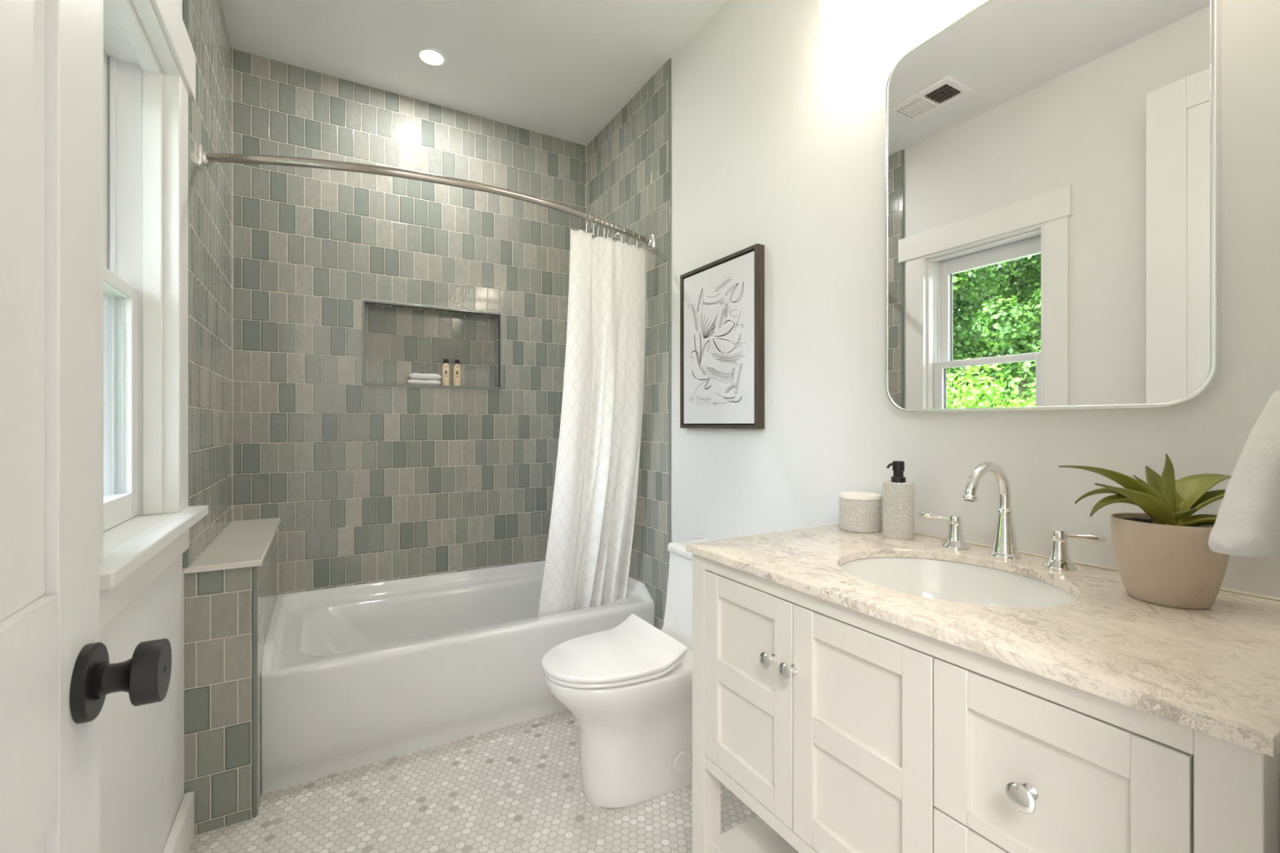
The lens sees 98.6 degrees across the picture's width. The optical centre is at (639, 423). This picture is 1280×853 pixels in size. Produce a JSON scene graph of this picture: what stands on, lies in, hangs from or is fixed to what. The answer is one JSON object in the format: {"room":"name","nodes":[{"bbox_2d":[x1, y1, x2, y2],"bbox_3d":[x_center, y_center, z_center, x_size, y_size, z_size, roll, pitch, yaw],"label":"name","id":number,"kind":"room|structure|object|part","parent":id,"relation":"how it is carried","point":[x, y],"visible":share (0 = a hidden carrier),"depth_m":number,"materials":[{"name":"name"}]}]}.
{"room":"bathroom","nodes":[
{"label":"bathroom","id":0,"kind":"room"},
{"bbox_2d":[99,0,231,852],"bbox_3d":[-1.137,-0.199,1.123,0.186,2.778,3.120,0,0,-30],"label":"wall","id":1,"kind":"structure","parent":0,"point":[142,747],"depth_m":1.65,"materials":[{"name":"paint"}]},
{"bbox_2d":[0,0,171,852],"bbox_3d":[-0.461,-0.059,0.311,0.167,2.478,0.774,0,0,-30],"label":"door","id":2,"kind":"structure","parent":1,"relation":"in","point":[56,674],"depth_m":0.55,"materials":[{"name":"paint"}]},
{"bbox_3d":[-0.581,0.287,0.630,0.058,0.069,0.069,0,0,-30],"label":"knob","id":3,"kind":"part","parent":2,"relation":"part of","materials":[{"name":"black metal"}]},
{"bbox_2d":[99,0,208,629],"bbox_3d":[-1.147,-0.358,1.184,0.231,1.417,0.855,0,0,-30],"label":"window","id":4,"kind":"structure","parent":1,"relation":"in","point":[148,57],"depth_m":1.40,"materials":[{"name":"paint"}]},
{"bbox_3d":[-1.214,-0.622,1.133,0.037,0.599,0.563,0,0,-30],"label":"sash","id":5,"kind":"part","parent":4,"relation":"part of","materials":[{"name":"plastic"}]},
{"bbox_3d":[-1.164,-0.070,1.162,0.006,0.483,0.463,0,0,-30],"label":"glass pane","id":6,"kind":"part","parent":4,"relation":"part of","materials":[{"name":"white"}]},
{"bbox_3d":[-1.164,-0.054,1.162,0.037,0.577,0.563,0,0,-30],"label":"sash","id":7,"kind":"part","parent":4,"relation":"part of","materials":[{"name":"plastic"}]},
{"bbox_3d":[-1.143,0.250,1.177,0.231,0.030,0.840,0,0,-30],"label":"sill","id":8,"kind":"part","parent":4,"relation":"part of","materials":[{"name":"paint"}]},
{"bbox_3d":[-1.087,-1.001,1.222,0.026,0.132,0.848,0,0,-30],"label":"head casing","id":9,"kind":"part","parent":4,"relation":"part of","materials":[{"name":"paint"}]},
{"bbox_2d":[162,791,194,852],"bbox_3d":[-1.041,1.124,1.139,0.024,0.132,1.032,0,0,-30],"label":"baseboard","id":10,"kind":"structure","parent":1,"relation":"attached to","point":[180,837],"depth_m":1.49,"materials":[{"name":"paint"}]},
{"bbox_3d":[-1.296,-0.590,1.572,0.013,1.997,0.012,0,0,-30],"label":"edge trim","id":11,"kind":"part","parent":1,"relation":"part of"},
{"bbox_2d":[197,142,654,251],"bbox_3d":[-0.610,-0.830,2.033,1.638,0.072,0.256,0,0,-30],"label":"shower rod","id":12,"kind":"object","parent":1,"relation":"attached to","point":[206,158],"visible":0.99,"depth_m":1.81,"materials":[{"name":"silver metal"}]},
{"label":"curtain hook","id":13,"kind":"object","parent":12,"relation":"hanging from","visible":0},
{"bbox_2d":[537,228,646,617],"bbox_3d":[-0.204,0.059,2.414,0.459,1.692,0.297,0,0,-45],"label":"shower curtain","id":14,"kind":"object","parent":13,"relation":"hanging from","point":[587,565],"visible":0.94,"depth_m":2.35,"materials":[{"name":"fabric"}]},
{"bbox_2d":[184,528,278,835],"bbox_3d":[-1.446,0.809,1.996,0.174,0.762,0.858,0,0,-30],"label":"wall","id":15,"kind":"structure","parent":0,"point":[228,613],"depth_m":1.63,"materials":[{"name":"tile"}]},
{"bbox_2d":[182,517,280,573],"bbox_3d":[-1.438,0.419,1.993,0.186,0.018,0.872,0,0,-30],"label":"ledge slab","id":16,"kind":"object","parent":15,"relation":"on","point":[242,544],"visible":0.86,"depth_m":1.83,"materials":[{"name":"stone"}]},
{"bbox_3d":[-1.168,0.809,1.670,0.014,0.762,0.014,0,0,-30],"label":"corner trim","id":17,"kind":"part","parent":15,"relation":"part of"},
{"bbox_2d":[231,48,586,595],"bbox_3d":[-1.071,-0.199,2.830,1.657,2.778,0.226,0,0,-30],"label":"wall","id":18,"kind":"structure","parent":0,"point":[347,286],"depth_m":2.65,"materials":[{"name":"tile"}]},
{"bbox_2d":[406,379,440,385],"bbox_3d":[-1.082,-0.207,2.756,0.154,0.028,0.072,0,0,-30],"label":"folded washcloth","id":19,"kind":"object","parent":18,"relation":"on","point":[410,381],"visible":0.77,"depth_m":2.73,"materials":[{"name":"white fabric"}]},
{"bbox_2d":[408,373,440,380],"bbox_3d":[-1.077,-0.237,2.759,0.144,0.032,0.070,0,0,-30],"label":"folded washcloth","id":20,"kind":"object","parent":19,"relation":"on","point":[413,375],"visible":0.94,"depth_m":2.73,"materials":[{"name":"white fabric"}]},
{"bbox_3d":[-1.019,-0.383,2.746,0.659,0.401,0.023,0,0,-30],"label":"niche trim","id":21,"kind":"part","parent":18,"relation":"part of","materials":[{"name":"grey tile"}]},
{"bbox_3d":[-1.038,-0.186,2.779,0.659,0.013,0.106,0,0,-30],"label":"niche sill","id":22,"kind":"part","parent":18,"relation":"part of","materials":[{"name":"grey tile"}]},
{"bbox_2d":[441,359,449,385],"bbox_3d":[-0.988,-0.261,2.805,0.039,0.136,0.040,0,0,-30],"label":"toiletry bottle","id":23,"kind":"object","parent":18,"relation":"on","point":[446,367],"visible":0.88,"depth_m":2.79,"materials":[{"name":"beige plastic"}]},
{"bbox_2d":[453,360,461,386],"bbox_3d":[-0.940,-0.261,2.833,0.039,0.136,0.040,0,0,-30],"label":"toiletry bottle","id":24,"kind":"object","parent":18,"relation":"on","point":[456,368],"visible":0.96,"depth_m":2.82,"materials":[{"name":"beige plastic"}]},
{"bbox_2d":[220,0,726,146],"bbox_3d":[-0.001,-1.648,0.403,4.200,0.120,5.500,0,0,-30],"label":"ceiling","id":25,"kind":"structure","parent":0,"point":[563,69],"depth_m":2.31,"materials":[{"name":"paint"}]},
{"bbox_2d":[415,46,447,66],"bbox_3d":[-0.900,-1.585,2.382,0.128,0.005,0.128,0,0,-30],"label":"recessed light","id":26,"kind":"object","parent":25,"relation":"in","point":[431,56],"visible":1,"depth_m":2.38,"materials":[{"name":"white"}]},
{"bbox_2d":[188,709,758,852],"bbox_3d":[-0.001,1.250,0.403,4.200,0.120,5.500,0,0,-30],"label":"floor","id":27,"kind":"structure","parent":0,"point":[517,788],"depth_m":1.69,"materials":[{"name":"tile"}]},
{"bbox_2d":[261,560,654,793],"bbox_3d":[-0.759,0.969,2.454,1.476,0.443,0.746,0,0,-30],"label":"bathtub","id":28,"kind":"object","parent":27,"relation":"on","point":[354,676],"visible":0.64,"depth_m":2.10,"materials":[{"name":"ceramic"}]},
{"bbox_2d":[541,538,710,808],"bbox_3d":[0.022,0.821,1.854,0.721,0.738,0.394,0,0,-30],"label":"toilet","id":29,"kind":"object","parent":27,"relation":"on","point":[627,686],"visible":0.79,"depth_m":1.72,"materials":[{"name":"ceramic"}]},
{"bbox_3d":[-0.116,0.726,1.775,0.403,0.060,0.356,0,0,-30],"label":"lid","id":30,"kind":"part","parent":29,"relation":"part of","materials":[{"name":"plastic"}]},
{"bbox_3d":[-0.114,0.744,1.776,0.399,0.057,0.352,0,0,-30],"label":"seat","id":31,"kind":"part","parent":29,"relation":"part of","materials":[{"name":"plastic"}]},
{"bbox_3d":[0.025,0.984,1.856,0.714,0.413,0.354,0,0,-30],"label":"bowl","id":32,"kind":"part","parent":29,"relation":"part of","materials":[{"name":"ceramic"}]},
{"bbox_3d":[0.240,0.640,1.980,0.218,0.300,0.384,0,0,-30],"label":"tank","id":33,"kind":"part","parent":29,"relation":"part of","materials":[{"name":"ceramic"}]},
{"bbox_3d":[0.263,0.470,1.993,0.164,0.035,0.394,0,0,-30],"label":"tank lid","id":34,"kind":"part","parent":29,"relation":"part of","materials":[{"name":"ceramic"}]},
{"bbox_2d":[692,553,1279,852],"bbox_3d":[0.575,0.743,1.025,0.589,0.894,0.900,0,0,-30],"label":"vanity cabinet","id":35,"kind":"object","parent":27,"relation":"on","point":[842,729],"visible":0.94,"depth_m":0.80,"materials":[{"name":"paint"}]},
{"bbox_3d":[0.154,0.743,1.274,0.048,0.894,0.048,0,0,-30],"label":"leg","id":36,"kind":"part","parent":35,"relation":"part of","materials":[{"name":"paint"}]},
{"bbox_3d":[0.224,0.538,1.132,0.006,0.408,0.182,0,0,-30],"label":"panel","id":37,"kind":"part","parent":35,"relation":"part of","materials":[{"name":"paint"}]},
{"bbox_3d":[0.220,0.538,1.129,0.019,0.416,0.266,0,0,-30],"label":"door","id":38,"kind":"part","parent":35,"relation":"part of","materials":[{"name":"paint"}]},
{"bbox_2d":[708,816,799,852],"bbox_3d":[0.597,0.954,1.016,0.535,0.028,0.842,0,0,-30],"label":"shelf","id":39,"kind":"object","parent":35,"relation":"attached to","point":[754,835],"depth_m":1.24,"materials":[{"name":"paint"}]},
{"bbox_3d":[0.355,0.761,0.898,0.021,0.028,0.805,0,0,-30],"label":"rail","id":40,"kind":"part","parent":35,"relation":"part of","materials":[{"name":"paint"}]},
{"bbox_3d":[0.244,0.446,1.039,0.030,0.034,0.034,0,0,-30],"label":"knob","id":41,"kind":"part","parent":35,"relation":"part of","materials":[{"name":"silver metal"}]},
{"bbox_3d":[0.269,0.447,0.995,0.030,0.034,0.034,0,0,-30],"label":"knob","id":42,"kind":"part","parent":35,"relation":"part of","materials":[{"name":"silver metal"}]},
{"bbox_3d":[0.357,0.538,0.899,0.006,0.408,0.180,0,0,-30],"label":"panel","id":43,"kind":"part","parent":35,"relation":"part of","materials":[{"name":"paint"}]},
{"bbox_3d":[0.354,0.538,0.897,0.019,0.416,0.265,0,0,-30],"label":"door","id":44,"kind":"part","parent":35,"relation":"part of","materials":[{"name":"paint"}]},
{"bbox_3d":[0.355,0.312,0.898,0.021,0.031,0.805,0,0,-30],"label":"rail","id":45,"kind":"part","parent":35,"relation":"part of","materials":[{"name":"paint"}]},
{"bbox_3d":[0.487,0.643,0.665,0.019,0.205,0.264,0,0,-30],"label":"drawer","id":46,"kind":"part","parent":35,"relation":"part of","materials":[{"name":"paint"}]},
{"bbox_2d":[685,524,1279,756],"bbox_3d":[0.585,0.287,1.030,0.577,0.017,0.916,0,0,-30],"label":"countertop","id":47,"kind":"structure","parent":35,"relation":"on","point":[1215,670],"depth_m":0.76,"materials":[{"name":"stone"}]},
{"bbox_2d":[839,491,881,533],"bbox_3d":[0.583,0.232,1.459,0.105,0.094,0.105,0,0,-30],"label":"canister","id":48,"kind":"object","parent":47,"relation":"on","point":[859,512],"visible":1,"depth_m":1.42,"materials":[{"name":"ceramic"}]},
{"bbox_3d":[0.583,0.190,1.459,0.105,0.010,0.105,0,0,-30],"label":"lid","id":49,"kind":"part","parent":48,"relation":"part of","materials":[{"name":"white ceramic"}]},
{"bbox_2d":[882,460,914,540],"bbox_3d":[0.637,0.185,1.358,0.071,0.188,0.071,0,0,-30],"label":"soap dispenser","id":50,"kind":"object","parent":47,"relation":"on","point":[898,494],"visible":1,"depth_m":1.33,"materials":[{"name":"ceramic"}]},
{"bbox_2d":[840,556,1076,607],"bbox_3d":[0.574,0.373,1.033,0.385,0.155,0.422,0,0,-30],"label":"sink basin","id":51,"kind":"object","parent":47,"relation":"in","point":[941,580],"visible":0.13,"depth_m":1.18,"materials":[{"name":"ceramic"}]},
{"bbox_2d":[917,462,1106,572],"bbox_3d":[0.714,0.178,1.142,0.188,0.202,0.347,0,0,-30],"label":"faucet","id":52,"kind":"object","parent":47,"relation":"on","point":[1004,546],"visible":1,"depth_m":1.13,"materials":[{"name":"silver metal"}]},
{"bbox_3d":[0.683,0.214,1.278,0.017,0.018,0.080,0,0,-30],"label":"lever","id":53,"kind":"part","parent":52,"relation":"part of","materials":[{"name":"silver metal"}]},
{"bbox_3d":[0.709,0.242,1.238,0.054,0.074,0.054,0,0,-30],"label":"handle","id":54,"kind":"part","parent":52,"relation":"part of","materials":[{"name":"silver metal"}]},
{"bbox_3d":[0.714,0.178,1.125,0.174,0.202,0.058,0,0,-30],"label":"spout","id":55,"kind":"part","parent":52,"relation":"part of","materials":[{"name":"silver metal"}]},
{"bbox_3d":[0.810,0.242,1.064,0.054,0.074,0.054,0,0,-30],"label":"handle","id":56,"kind":"part","parent":52,"relation":"part of","materials":[{"name":"silver metal"}]},
{"bbox_3d":[0.848,0.217,1.050,0.068,0.018,0.017,0,0,23],"label":"lever","id":57,"kind":"part","parent":52,"relation":"part of","materials":[{"name":"silver metal"}]},
{"bbox_2d":[1058,453,1231,609],"bbox_3d":[0.820,0.163,0.875,0.282,0.232,0.137,0,0,6],"label":"potted plant","id":58,"kind":"object","parent":47,"relation":"on","point":[1163,555],"visible":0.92,"depth_m":0.85,"materials":[{"name":"green plant"}]},
{"bbox_3d":[0.836,0.215,0.873,0.138,0.128,0.138,0,0,-30],"label":"pot","id":59,"kind":"part","parent":58,"relation":"part of","materials":[{"name":"ceramic"}]},
{"bbox_3d":[0.461,0.446,0.661,0.030,0.034,0.034,0,0,-30],"label":"knob","id":60,"kind":"part","parent":35,"relation":"part of","materials":[{"name":"silver metal"}]},
{"bbox_3d":[0.491,0.434,0.667,0.006,0.200,0.180,0,0,-30],"label":"panel","id":61,"kind":"part","parent":35,"relation":"part of","materials":[{"name":"paint"}]},
{"bbox_3d":[0.487,0.434,0.665,0.019,0.208,0.264,0,0,-30],"label":"drawer","id":62,"kind":"part","parent":35,"relation":"part of","materials":[{"name":"paint"}]},
{"bbox_3d":[0.578,0.743,0.535,0.048,0.894,0.047,0,0,-30],"label":"leg","id":63,"kind":"part","parent":35,"relation":"part of","materials":[{"name":"paint"}]},
{"bbox_3d":[0.803,0.536,0.656,0.464,0.478,0.018,0,0,-30],"label":"panel","id":64,"kind":"part","parent":35,"relation":"part of","materials":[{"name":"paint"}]},
{"bbox_2d":[586,0,1279,630],"bbox_3d":[0.426,-0.199,2.021,0.148,2.778,3.120,0,0,-30],"label":"wall","id":65,"kind":"structure","parent":0,"point":[766,127],"depth_m":1.64,"materials":[{"name":"paint"}]},
{"bbox_2d":[599,231,619,241],"bbox_3d":[-0.208,-0.912,2.772,0.205,0.155,0.094,0,0,-30],"label":"shower fixture","id":66,"kind":"object","parent":65,"relation":"attached to","point":[615,237],"visible":0.32,"depth_m":2.80,"materials":[{"name":"silver metal"}]},
{"bbox_3d":[0.131,-0.199,2.394,0.008,2.778,0.012,0,0,-30],"label":"edge trim","id":67,"kind":"part","parent":65,"relation":"part of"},
{"bbox_2d":[680,243,764,429],"bbox_3d":[0.296,-0.298,2.079,0.035,0.630,0.465,0,0,-30],"label":"framed picture","id":68,"kind":"object","parent":65,"relation":"attached to","point":[722,300],"visible":1,"depth_m":2.03,"materials":[{"name":"white paper"}]},
{"bbox_2d":[819,0,884,40],"bbox_3d":[0.741,-1.124,1.146,0.193,0.206,0.858,0,0,-30],"label":"vanity light","id":69,"kind":"object","parent":65,"relation":"attached to","point":[843,20],"visible":1,"depth_m":1.41,"materials":[{"name":"white glass"}]},
{"bbox_2d":[885,0,1222,412],"bbox_3d":[0.812,-0.487,1.189,0.027,0.917,0.621,0,0,-30],"label":"wall mirror","id":70,"kind":"object","parent":65,"relation":"attached to","point":[1054,167],"visible":1,"depth_m":1.11,"materials":[{"name":"silver metal"}]},
{"bbox_3d":[0.154,-0.199,0.134,4.200,2.778,0.120,0,0,-30],"label":"wall","id":71,"kind":"structure","parent":0,"visible":0},
{"bbox_3d":[0.745,-0.080,0.570,0.159,0.180,0.046,0,0,-30],"label":"towel ring","id":72,"kind":"object","parent":71,"relation":"attached to","visible":0},
{"bbox_2d":[1208,391,1279,556],"bbox_3d":[0.701,0.056,0.569,0.440,0.189,0.075,0,0,-30],"label":"hand towel","id":73,"kind":"object","parent":72,"relation":"hanging from","point":[1247,522],"visible":1,"depth_m":0.50,"materials":[{"name":"white fabric"}]}
]}

